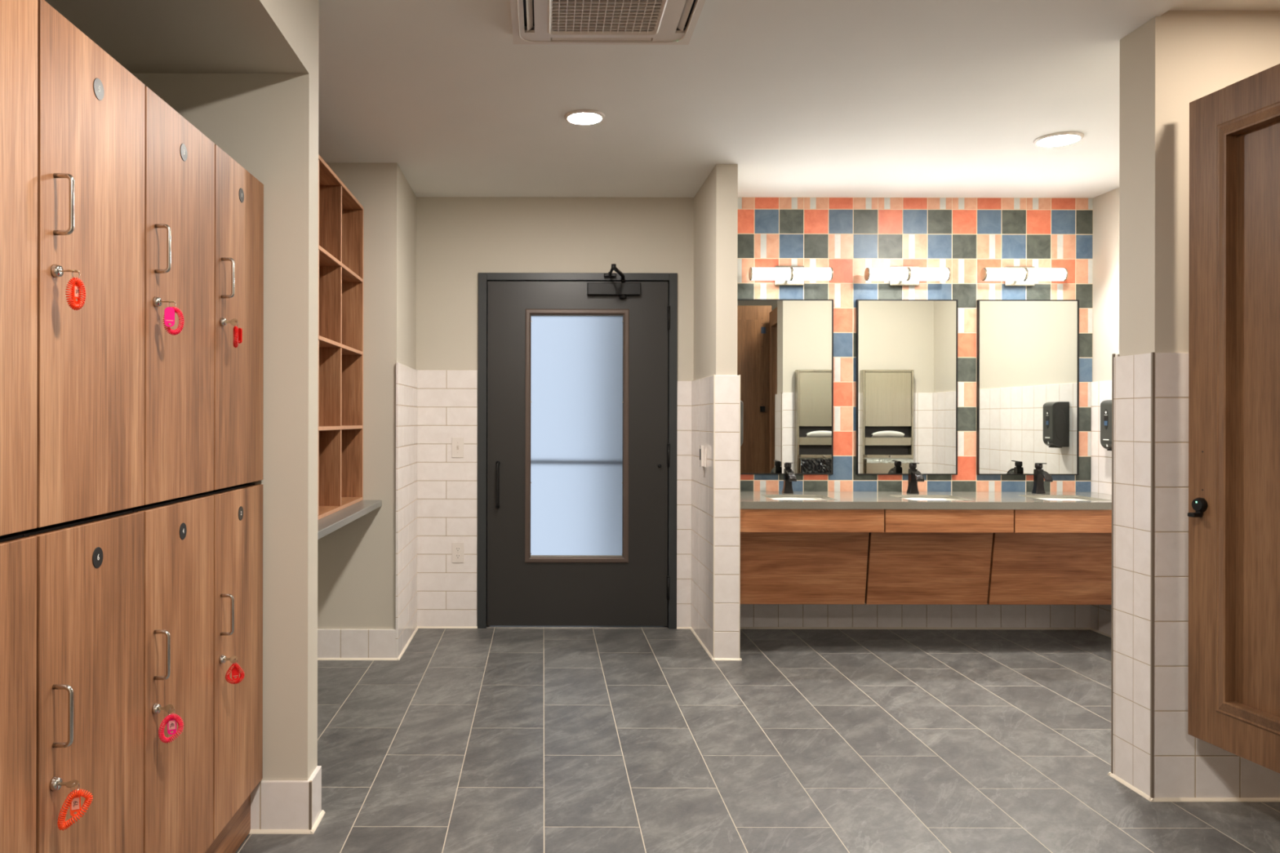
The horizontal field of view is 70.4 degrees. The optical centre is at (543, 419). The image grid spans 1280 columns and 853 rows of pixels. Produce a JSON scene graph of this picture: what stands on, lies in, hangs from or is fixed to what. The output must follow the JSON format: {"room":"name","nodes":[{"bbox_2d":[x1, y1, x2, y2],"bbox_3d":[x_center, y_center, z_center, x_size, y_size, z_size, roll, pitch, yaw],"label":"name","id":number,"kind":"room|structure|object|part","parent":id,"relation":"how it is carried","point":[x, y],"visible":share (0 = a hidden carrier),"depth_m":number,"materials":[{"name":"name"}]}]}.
{"room":"changing room","nodes":[
{"label":"changing room","id":0,"kind":"room"},
{"bbox_2d":[44,0,309,73],"bbox_3d":[-1.115,-1.235,0.600,0.764,0.297,4.440,0,0,0],"label":"ceiling","id":1,"kind":"structure","parent":0,"point":[142,36],"depth_m":2.55,"materials":[{"name":"paint"}]},
{"bbox_2d":[132,0,319,780],"bbox_3d":[-1.118,-0.048,2.880,0.764,2.671,0.120,0,0,0],"label":"wall","id":2,"kind":"structure","parent":0,"point":[268,123],"depth_m":2.82,"materials":[{"name":"paint"}]},
{"bbox_2d":[250,765,321,830],"bbox_3d":[-0.829,1.209,2.873,0.212,0.158,0.134,0,0,0],"label":"baseboard","id":3,"kind":"structure","parent":2,"relation":"attached to","point":[274,804],"depth_m":2.81,"materials":[{"name":"white tile"}]},
{"bbox_2d":[248,809,324,834],"bbox_3d":[-0.825,1.283,2.874,0.221,0.010,0.152,0,0,0],"label":"trim","id":4,"kind":"structure","parent":2,"relation":"attached to","point":[313,830],"depth_m":2.80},
{"bbox_2d":[317,162,417,657],"bbox_3d":[-1.139,-0.048,5.264,0.722,2.671,0.872,0,0,0],"label":"wall","id":5,"kind":"structure","parent":0,"point":[367,566],"depth_m":4.84,"materials":[{"name":"paint"}]},
{"bbox_2d":[317,629,395,657],"bbox_3d":[-1.057,1.207,4.834,0.530,0.162,0.012,0,0,0],"label":"baseboard","id":6,"kind":"structure","parent":5,"relation":"attached to","point":[331,643],"depth_m":4.83,"materials":[{"name":"white tile"}]},
{"bbox_2d":[691,164,740,658],"bbox_3d":[0.988,-0.043,5.208,0.143,2.671,0.744,0,0,0],"label":"wall partition","id":7,"kind":"structure","parent":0,"point":[716,383],"depth_m":4.85,"materials":[{"name":"paint"}]},
{"bbox_2d":[699,445,706,477],"bbox_3d":[0.902,0.235,5.090,0.030,0.180,0.066,0,0,0],"label":"controller","id":8,"kind":"object","parent":7,"relation":"attached to","point":[703,450],"visible":1,"depth_m":5.06,"materials":[{"name":"white plastic"}]},
{"bbox_2d":[676,626,742,660],"bbox_3d":[0.944,1.287,5.198,0.240,0.010,0.740,0,0,0],"label":"trim","id":9,"kind":"structure","parent":7,"relation":"attached to","point":[677,628],"depth_m":5.04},
{"bbox_2d":[740,400,742,446],"bbox_3d":[1.112,0.027,5.300,0.110,0.298,0.124,0,0,0],"label":"soap dispenser","id":10,"kind":"object","parent":7,"relation":"attached to","point":[741,402],"visible":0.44,"depth_m":5.24,"materials":[{"name":"grey plastic"}]},
{"bbox_2d":[416,196,1093,627],"bbox_3d":[1.365,-0.043,5.634,4.310,2.671,0.132,0,0,0],"label":"wall","id":11,"kind":"structure","parent":0,"point":[459,238],"depth_m":5.57,"materials":[{"name":"paint"}]},
{"bbox_2d":[451,437,463,457],"bbox_3d":[-0.529,0.172,5.560,0.075,0.124,0.017,0,0,0],"label":"light switch","id":12,"kind":"object","parent":11,"relation":"attached to","point":[457,443],"visible":1,"depth_m":5.56,"materials":[{"name":"white plastic"}]},
{"bbox_2d":[452,542,464,562],"bbox_3d":[-0.528,0.822,5.564,0.075,0.124,0.008,0,0,0],"label":"power outlet","id":13,"kind":"object","parent":11,"relation":"attached to","point":[458,548],"visible":1,"depth_m":5.56,"materials":[{"name":"white plastic"}]},
{"bbox_2d":[455,553,460,559],"bbox_3d":[-0.528,0.843,5.561,0.034,0.034,0.002,0,0,0],"label":"socket","id":14,"kind":"object","parent":13,"relation":"attached to","point":[457,555],"depth_m":5.56,"materials":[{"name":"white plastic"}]},
{"bbox_2d":[455,546,460,551],"bbox_3d":[-0.528,0.800,5.561,0.034,0.034,0.002,0,0,0],"label":"socket","id":15,"kind":"object","parent":13,"relation":"attached to","point":[457,548],"depth_m":5.56,"materials":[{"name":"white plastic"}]},
{"bbox_2d":[477,263,677,628],"bbox_3d":[0.211,0.190,5.471,1.232,2.200,0.499,0,0,0],"label":"door","id":16,"kind":"structure","parent":11,"relation":"in","point":[577,372],"depth_m":5.58,"materials":[{"name":"grey paint"}]},
{"bbox_3d":[-0.282,0.402,5.553,0.030,0.300,0.058,0,0,0],"label":"pull handle","id":17,"kind":"part","parent":16,"relation":"part of","materials":[{"name":"black metal"}]},
{"bbox_3d":[0.207,0.102,5.605,0.590,1.514,0.006,0,0,0],"label":"glass pane","id":18,"kind":"part","parent":16,"relation":"part of","materials":[{"name":"white"}]},
{"bbox_3d":[0.449,-0.882,5.388,0.108,0.046,0.333,0,0,0],"label":"closer arm","id":19,"kind":"part","parent":16,"relation":"part of"},
{"bbox_2d":[737,298,833,474],"bbox_3d":[1.476,-0.203,5.556,0.620,1.080,0.024,0,0,0],"label":"wall mirror","id":20,"kind":"object","parent":11,"relation":"attached to","point":[785,347],"visible":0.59,"depth_m":5.55,"materials":[{"name":"clear glass"}]},
{"bbox_2d":[748,266,833,285],"bbox_3d":[1.507,-0.889,5.506,0.498,0.120,0.126,0,0,0],"label":"vanity light","id":21,"kind":"object","parent":11,"relation":"attached to","point":[782,275],"visible":1,"depth_m":5.45,"materials":[{"name":"glass"}]},
{"bbox_2d":[740,509,884,604],"bbox_3d":[1.452,0.769,5.212,0.787,0.572,0.697,0,0,0],"label":"vanity cabinet","id":22,"kind":"object","parent":11,"relation":"attached to","point":[788,556],"visible":0.79,"depth_m":5.10,"materials":[{"name":"brown wood"}]},
{"bbox_3d":[1.449,0.825,5.122,0.781,0.460,0.094,0,0,0],"label":"sloped panel","id":23,"kind":"part","parent":22,"relation":"part of","materials":[{"name":"brown wood"}]},
{"bbox_3d":[1.450,0.545,4.872,0.783,0.126,0.019,0,0,0],"label":"apron panel","id":24,"kind":"part","parent":22,"relation":"part of","materials":[{"name":"brown wood"}]},
{"bbox_2d":[855,299,958,475],"bbox_3d":[2.244,-0.202,5.556,0.619,1.080,0.024,0,0,0],"label":"wall mirror","id":25,"kind":"object","parent":11,"relation":"attached to","point":[907,349],"visible":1,"depth_m":5.55,"materials":[{"name":"clear glass"}]},
{"bbox_2d":[864,266,951,285],"bbox_3d":[2.217,-0.888,5.506,0.498,0.120,0.126,0,0,0],"label":"vanity light","id":26,"kind":"object","parent":11,"relation":"attached to","point":[895,275],"visible":1,"depth_m":5.45,"materials":[{"name":"glass"}]},
{"bbox_2d":[864,509,1013,604],"bbox_3d":[2.196,0.770,5.212,0.700,0.572,0.697,0,0,0],"label":"vanity cabinet","id":27,"kind":"object","parent":11,"relation":"attached to","point":[935,557],"visible":0.88,"depth_m":5.10,"materials":[{"name":"brown wood"}]},
{"bbox_2d":[740,491,1111,509],"bbox_3d":[2.222,0.463,5.211,2.327,0.040,0.712,0,0,0],"label":"countertop","id":28,"kind":"structure","parent":27,"relation":"on","point":[748,500],"depth_m":4.90,"materials":[{"name":"grey stone"}]},
{"bbox_2d":[782,462,796,493],"bbox_3d":[1.476,0.348,5.393,0.059,0.187,0.136,0,0,0],"label":"faucet","id":29,"kind":"object","parent":28,"relation":"on","point":[789,476],"visible":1,"depth_m":5.41,"materials":[{"name":"black metal"}]},
{"bbox_3d":[1.476,0.275,5.412,0.043,0.040,0.098,0,0,0],"label":"lever","id":30,"kind":"part","parent":29,"relation":"part of","materials":[{"name":"black metal"}]},
{"bbox_3d":[1.476,0.333,5.375,0.046,0.063,0.100,0,0,0],"label":"spout","id":31,"kind":"part","parent":29,"relation":"part of","materials":[{"name":"black metal"}]},
{"bbox_2d":[767,497,830,500],"bbox_3d":[1.453,0.524,5.135,0.414,0.134,0.418,0,0,0],"label":"sink","id":32,"kind":"object","parent":28,"relation":"in","point":[772,498],"visible":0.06,"depth_m":5.32,"materials":[{"name":"white ceramic"}]},
{"bbox_2d":[906,462,924,493],"bbox_3d":[2.231,0.350,5.393,0.059,0.187,0.136,0,0,0],"label":"faucet","id":33,"kind":"object","parent":28,"relation":"on","point":[915,476],"visible":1,"depth_m":5.42,"materials":[{"name":"black metal"}]},
{"bbox_3d":[2.232,0.277,5.412,0.043,0.040,0.098,0,0,0],"label":"lever","id":34,"kind":"part","parent":33,"relation":"part of","materials":[{"name":"black metal"}]},
{"bbox_3d":[2.231,0.335,5.375,0.046,0.063,0.100,0,0,0],"label":"spout","id":35,"kind":"part","parent":33,"relation":"part of","materials":[{"name":"black metal"}]},
{"bbox_2d":[898,497,960,500],"bbox_3d":[2.208,0.526,5.135,0.416,0.134,0.418,0,0,0],"label":"sink","id":36,"kind":"object","parent":28,"relation":"in","point":[907,498],"visible":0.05,"depth_m":5.32,"materials":[{"name":"white ceramic"}]},
{"bbox_2d":[1031,462,1053,493],"bbox_3d":[2.991,0.351,5.393,0.059,0.187,0.136,0,0,0],"label":"faucet","id":37,"kind":"object","parent":28,"relation":"on","point":[1039,475],"visible":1,"depth_m":5.42,"materials":[{"name":"black metal"}]},
{"bbox_3d":[2.991,0.278,5.412,0.043,0.040,0.098,0,0,0],"label":"lever","id":38,"kind":"part","parent":37,"relation":"part of","materials":[{"name":"black metal"}]},
{"bbox_3d":[2.991,0.336,5.375,0.046,0.063,0.100,0,0,0],"label":"spout","id":39,"kind":"part","parent":37,"relation":"part of","materials":[{"name":"black metal"}]},
{"bbox_2d":[1031,497,1092,500],"bbox_3d":[2.968,0.527,5.135,0.416,0.134,0.418,0,0,0],"label":"sink","id":40,"kind":"object","parent":28,"relation":"in","point":[1046,499],"visible":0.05,"depth_m":5.32,"materials":[{"name":"white ceramic"}]},
{"bbox_3d":[2.195,0.826,5.122,0.688,0.460,0.094,0,0,0],"label":"sloped panel","id":41,"kind":"part","parent":27,"relation":"part of","materials":[{"name":"brown wood"}]},
{"bbox_3d":[2.196,0.547,4.872,0.692,0.126,0.019,0,0,0],"label":"apron panel","id":42,"kind":"part","parent":27,"relation":"part of","materials":[{"name":"brown wood"}]},
{"bbox_2d":[979,266,1067,286],"bbox_3d":[2.927,-0.886,5.506,0.498,0.120,0.126,0,0,0],"label":"vanity light","id":43,"kind":"object","parent":11,"relation":"attached to","point":[1012,276],"visible":1,"depth_m":5.46,"materials":[{"name":"glass"}]},
{"bbox_2d":[976,299,1079,475],"bbox_3d":[2.990,-0.200,5.556,0.620,1.080,0.024,0,0,0],"label":"wall mirror","id":44,"kind":"object","parent":11,"relation":"attached to","point":[1028,350],"visible":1,"depth_m":5.55,"materials":[{"name":"clear glass"}]},
{"bbox_2d":[986,509,1111,604],"bbox_3d":[2.965,0.772,5.212,0.838,0.572,0.697,0,0,0],"label":"vanity cabinet","id":45,"kind":"object","parent":11,"relation":"attached to","point":[1051,557],"visible":0.53,"depth_m":5.11,"materials":[{"name":"brown wood"}]},
{"bbox_3d":[2.967,0.548,4.872,0.834,0.126,0.019,0,0,0],"label":"apron panel","id":46,"kind":"part","parent":45,"relation":"part of","materials":[{"name":"brown wood"}]},
{"bbox_2d":[235,626,1279,852],"bbox_3d":[1.072,1.322,1.848,6.450,0.060,7.744,0,0,0],"label":"floor","id":47,"kind":"structure","parent":0,"point":[473,740],"depth_m":3.51,"materials":[{"name":"tile"}]},
{"bbox_2d":[0,534,36,852],"bbox_3d":[-1.151,0.661,1.350,0.622,0.927,0.414,0,0,0],"label":"locker","id":48,"kind":"object","parent":47,"relation":"on","point":[18,553],"visible":1,"depth_m":1.50,"materials":[{"name":"brown wood"}]},
{"bbox_2d":[0,0,37,536],"bbox_3d":[-1.149,-0.273,1.350,0.622,0.930,0.414,0,0,0],"label":"locker","id":49,"kind":"object","parent":48,"relation":"on","point":[18,18],"visible":1,"depth_m":1.50,"materials":[{"name":"brown wood"}]},
{"bbox_2d":[8,510,143,852],"bbox_3d":[-1.151,0.661,1.767,0.622,0.927,0.414,0,0,0],"label":"locker","id":50,"kind":"object","parent":47,"relation":"on","point":[90,571],"visible":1,"depth_m":1.75,"materials":[{"name":"brown wood"}]},
{"bbox_3d":[-0.857,0.529,1.607,0.036,0.113,0.009,0,0,0],"label":"handle","id":51,"kind":"part","parent":50,"relation":"part of","materials":[{"name":"silver metal"}]},
{"bbox_2d":[57,780,93,831],"bbox_3d":[-0.836,0.689,1.608,0.056,0.084,0.020,0,0,-15],"label":"key fob","id":52,"kind":"object","parent":50,"relation":"attached to","point":[74,800],"visible":1,"depth_m":1.60,"materials":[{"name":"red plastic"}]},
{"bbox_2d":[36,0,145,528],"bbox_3d":[-1.149,-0.273,1.767,0.622,0.930,0.414,0,0,0],"label":"locker","id":53,"kind":"object","parent":50,"relation":"on","point":[91,358],"visible":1,"depth_m":1.73,"materials":[{"name":"brown wood"}]},
{"bbox_3d":[-0.856,-0.385,1.607,0.036,0.111,0.009,0,0,0],"label":"handle","id":54,"kind":"part","parent":53,"relation":"part of","materials":[{"name":"silver metal"}]},
{"bbox_2d":[59,269,86,310],"bbox_3d":[-0.840,-0.231,1.606,0.043,0.072,0.022,0,0,-17],"label":"key fob","id":55,"kind":"object","parent":53,"relation":"hanging from","point":[75,293],"visible":1,"depth_m":1.60,"materials":[{"name":"red plastic"}]},
{"bbox_3d":[-0.872,-0.649,1.765,0.002,0.041,0.041,0,0,0],"label":"number plate","id":56,"kind":"part","parent":53,"relation":"part of","materials":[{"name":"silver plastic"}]},
{"bbox_3d":[-0.874,0.270,1.765,0.002,0.041,0.041,0,0,0],"label":"number plate","id":57,"kind":"part","parent":50,"relation":"part of","materials":[{"name":"black plastic"}]},
{"bbox_2d":[123,494,213,852],"bbox_3d":[-1.151,0.661,2.185,0.622,0.927,0.414,0,0,0],"label":"locker","id":58,"kind":"object","parent":47,"relation":"on","point":[179,532],"visible":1,"depth_m":2.16,"materials":[{"name":"brown wood"}]},
{"bbox_3d":[-0.857,0.529,2.025,0.036,0.113,0.009,0,0,0],"label":"handle","id":59,"kind":"part","parent":58,"relation":"part of","materials":[{"name":"silver metal"}]},
{"bbox_2d":[158,704,183,743],"bbox_3d":[-0.837,0.684,2.025,0.054,0.086,0.019,0,0,-16],"label":"key fob","id":60,"kind":"object","parent":58,"relation":"attached to","point":[171,720],"visible":1,"depth_m":2.02,"materials":[{"name":"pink plastic"}]},
{"bbox_2d":[143,85,214,505],"bbox_3d":[-1.149,-0.273,2.185,0.622,0.930,0.414,0,0,0],"label":"locker","id":61,"kind":"object","parent":58,"relation":"on","point":[180,158],"visible":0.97,"depth_m":2.16,"materials":[{"name":"brown wood"}]},
{"bbox_3d":[-0.856,-0.385,2.025,0.036,0.111,0.009,0,0,0],"label":"handle","id":62,"kind":"part","parent":61,"relation":"part of","materials":[{"name":"silver metal"}]},
{"bbox_2d":[160,300,184,335],"bbox_3d":[-0.835,-0.229,2.023,0.052,0.078,0.026,0,0,-17],"label":"key fob","id":63,"kind":"object","parent":61,"relation":"attached to","point":[169,312],"visible":1,"depth_m":2.02,"materials":[{"name":"pink plastic"}]},
{"bbox_3d":[-0.872,-0.649,2.183,0.002,0.041,0.041,0,0,0],"label":"number plate","id":64,"kind":"part","parent":61,"relation":"part of","materials":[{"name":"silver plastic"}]},
{"bbox_3d":[-0.874,0.270,2.183,0.002,0.041,0.041,0,0,0],"label":"number plate","id":65,"kind":"part","parent":58,"relation":"part of","materials":[{"name":"black plastic"}]},
{"bbox_2d":[204,794,250,852],"bbox_3d":[-1.145,1.204,1.976,0.463,0.158,1.670,0,0,0],"label":"plinth","id":66,"kind":"object","parent":47,"relation":"on","point":[237,828],"visible":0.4,"depth_m":2.66,"materials":[{"name":"brown wood"}]},
{"bbox_2d":[195,483,262,839],"bbox_3d":[-1.151,0.661,2.602,0.622,0.927,0.414,0,0,0],"label":"locker","id":67,"kind":"object","parent":47,"relation":"on","point":[237,708],"visible":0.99,"depth_m":2.57,"materials":[{"name":"brown wood"}]},
{"bbox_3d":[-0.857,0.529,2.442,0.036,0.113,0.009,0,0,0],"label":"handle","id":68,"kind":"part","parent":67,"relation":"part of","materials":[{"name":"silver metal"}]},
{"bbox_2d":[225,655,244,684],"bbox_3d":[-0.837,0.679,2.442,0.052,0.077,0.018,0,0,-15],"label":"key fob","id":69,"kind":"object","parent":67,"relation":"attached to","point":[235,672],"visible":1,"depth_m":2.44,"materials":[{"name":"red plastic"}]},
{"bbox_2d":[213,144,263,489],"bbox_3d":[-1.149,-0.273,2.602,0.622,0.930,0.414,0,0,0],"label":"locker","id":70,"kind":"object","parent":67,"relation":"on","point":[238,281],"visible":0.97,"depth_m":2.58,"materials":[{"name":"brown wood"}]},
{"bbox_3d":[-0.856,-0.385,2.442,0.036,0.111,0.009,0,0,0],"label":"handle","id":71,"kind":"part","parent":70,"relation":"part of","materials":[{"name":"silver metal"}]},
{"bbox_2d":[225,318,242,347],"bbox_3d":[-0.837,-0.235,2.446,0.042,0.080,0.033,0,0,27],"label":"key fob","id":72,"kind":"object","parent":70,"relation":"attached to","point":[237,339],"visible":1,"depth_m":2.44,"materials":[{"name":"red plastic"}]},
{"bbox_3d":[-0.872,-0.649,2.600,0.002,0.041,0.041,0,0,0],"label":"number plate","id":73,"kind":"part","parent":70,"relation":"part of","materials":[{"name":"silver metal"}]},
{"bbox_3d":[-0.874,0.270,2.600,0.002,0.041,0.041,0,0,0],"label":"number plate","id":74,"kind":"part","parent":67,"relation":"part of","materials":[{"name":"black plastic"}]},
{"bbox_2d":[317,626,477,660],"bbox_3d":[-0.807,1.283,5.150,0.451,0.010,1.146,0,0,36],"label":"trim","id":75,"kind":"structure","parent":47,"relation":"on","point":[417,627],"depth_m":4.83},
{"bbox_2d":[739,626,1111,637],"bbox_3d":[2.220,1.289,4.420,2.331,0.010,2.296,0,0,0],"label":"baseboard","id":76,"kind":"structure","parent":47,"relation":"on","point":[740,628],"depth_m":5.56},
{"bbox_3d":[2.302,0.115,2.200,0.120,2.360,0.060,0,0,0],"label":"post","id":77,"kind":"object","parent":47,"relation":"on","visible":0},
{"bbox_2d":[1187,63,1279,773],"bbox_3d":[2.185,-0.005,2.632,0.074,2.106,0.740,0,0,-6],"label":"door","id":78,"kind":"structure","parent":77,"relation":"attached to","point":[1233,514],"depth_m":2.84,"materials":[{"name":"brown wood"}]},
{"bbox_3d":[2.193,-0.005,2.632,0.038,1.882,0.516,0,0,-6],"label":"panel moulding","id":79,"kind":"part","parent":78,"relation":"part of","materials":[{"name":"brown wood"}]},
{"bbox_3d":[2.204,-0.005,2.634,0.034,2.106,0.456,0,0,-6],"label":"rail","id":80,"kind":"part","parent":78,"relation":"part of","materials":[{"name":"brown wood"}]},
{"bbox_3d":[2.216,-0.005,2.635,0.010,1.842,0.476,0,0,-6],"label":"door panel","id":81,"kind":"part","parent":78,"relation":"part of","materials":[{"name":"brown wood"}]},
{"bbox_2d":[318,0,1279,197],"bbox_3d":[1.053,-1.439,1.975,6.300,0.120,7.450,0,0,0],"label":"ceiling","id":82,"kind":"structure","parent":0,"point":[807,98],"depth_m":3.86,"materials":[{"name":"paint"}]},
{"bbox_2d":[564,109,604,124],"bbox_3d":[0.188,-1.374,4.090,0.186,0.012,0.186,0,0,0],"label":"recessed light","id":83,"kind":"object","parent":82,"relation":"in","point":[583,117],"visible":1,"depth_m":4.07,"materials":[{"name":"white plastic"}]},
{"bbox_2d":[567,112,601,124],"bbox_3d":[0.188,-1.368,4.090,0.154,0.001,0.154,0,0,0],"label":"diffuser","id":84,"kind":"object","parent":83,"relation":"attached to","point":[573,117],"depth_m":4.08,"materials":[{"name":"white plastic"}]},
{"bbox_2d":[510,0,705,44],"bbox_3d":[0.206,-1.360,2.905,0.627,0.041,0.636,0,0,0],"label":"air conditioner","id":85,"kind":"object","parent":82,"relation":"attached to","point":[649,22],"visible":1,"depth_m":3.04,"materials":[{"name":"white plastic"}]},
{"bbox_2d":[551,0,663,32],"bbox_3d":[0.206,-1.349,2.906,0.363,0.009,0.445,0,0,0],"label":"grille","id":86,"kind":"object","parent":85,"relation":"attached to","point":[566,15],"depth_m":3.00,"materials":[{"name":"white plastic"}]},
{"bbox_2d":[1033,131,1084,146],"bbox_3d":[2.518,-1.369,4.400,0.216,0.012,0.216,0,0,0],"label":"recessed light","id":87,"kind":"object","parent":82,"relation":"in","point":[1058,139],"visible":1,"depth_m":4.37,"materials":[{"name":"white plastic"}]},
{"bbox_2d":[1036,134,1079,146],"bbox_3d":[2.518,-1.364,4.400,0.184,0.001,0.184,0,0,0],"label":"diffuser","id":88,"kind":"object","parent":87,"relation":"attached to","point":[1046,140],"depth_m":4.38,"materials":[{"name":"white plastic"}]},
{"bbox_2d":[1090,187,1119,635],"bbox_3d":[3.454,-0.039,4.420,0.132,2.671,2.320,0,0,0],"label":"wall","id":89,"kind":"structure","parent":0,"point":[1105,206],"depth_m":5.46,"materials":[{"name":"paint"}]},
{"bbox_2d":[1100,400,1111,450],"bbox_3d":[3.332,0.032,5.245,0.110,0.298,0.124,0,0,0],"label":"soap dispenser","id":90,"kind":"object","parent":89,"relation":"attached to","point":[1105,406],"visible":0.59,"depth_m":5.25,"materials":[{"name":"grey plastic"}]},
{"bbox_2d":[1111,10,1279,798],"bbox_3d":[3.094,-0.059,3.165,2.052,2.711,0.219,0,0,0],"label":"wall","id":91,"kind":"structure","parent":0,"point":[1175,59],"depth_m":3.07,"materials":[{"name":"paint"}]},
{"bbox_2d":[1107,772,1279,802],"bbox_3d":[3.027,1.291,3.165,1.940,0.010,0.234,0,0,0],"label":"baseboard","id":92,"kind":"structure","parent":91,"relation":"attached to","point":[1113,775],"depth_m":3.05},
{"bbox_3d":[-1.410,-0.048,3.890,0.180,2.671,1.900,0,0,0],"label":"wall","id":93,"kind":"structure","parent":0,"visible":0},
{"bbox_2d":[317,500,382,539],"bbox_3d":[-1.093,0.465,3.892,0.450,0.066,1.893,0,0,0],"label":"wall ledge","id":94,"kind":"object","parent":93,"relation":"attached to","point":[326,525],"visible":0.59,"depth_m":4.06,"materials":[{"name":"grey laminate"}]},
{"bbox_2d":[317,154,363,519],"bbox_3d":[-1.128,-0.356,3.901,0.324,1.573,1.862,0,0,0],"label":"cubby shelf","id":95,"kind":"object","parent":94,"relation":"on","point":[340,214],"visible":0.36,"depth_m":4.31,"materials":[{"name":"brown wood"}]},
{"bbox_3d":[-1.126,0.422,3.901,0.316,0.018,1.826,0,0,0],"label":"panel","id":96,"kind":"part","parent":95,"relation":"part of","materials":[{"name":"brown wood"}]},
{"bbox_3d":[-1.124,-0.745,3.901,0.315,0.018,1.826,0,0,0],"label":"shelf","id":97,"kind":"part","parent":95,"relation":"part of","materials":[{"name":"brown wood"}]},
{"bbox_3d":[-1.125,-0.356,3.901,0.315,0.018,1.826,0,0,0],"label":"shelf","id":98,"kind":"part","parent":95,"relation":"part of","materials":[{"name":"brown wood"}]},
{"bbox_3d":[-1.125,0.038,3.901,0.315,0.018,1.826,0,0,0],"label":"shelf","id":99,"kind":"part","parent":95,"relation":"part of","materials":[{"name":"brown wood"}]},
{"bbox_3d":[-1.123,-1.133,3.901,0.316,0.018,1.826,0,0,0],"label":"panel","id":100,"kind":"part","parent":95,"relation":"part of","materials":[{"name":"brown wood"}]},
{"bbox_3d":[-1.124,-0.356,4.823,0.316,1.573,0.018,0,0,0],"label":"panel","id":101,"kind":"part","parent":95,"relation":"part of","materials":[{"name":"brown wood"}]}
]}

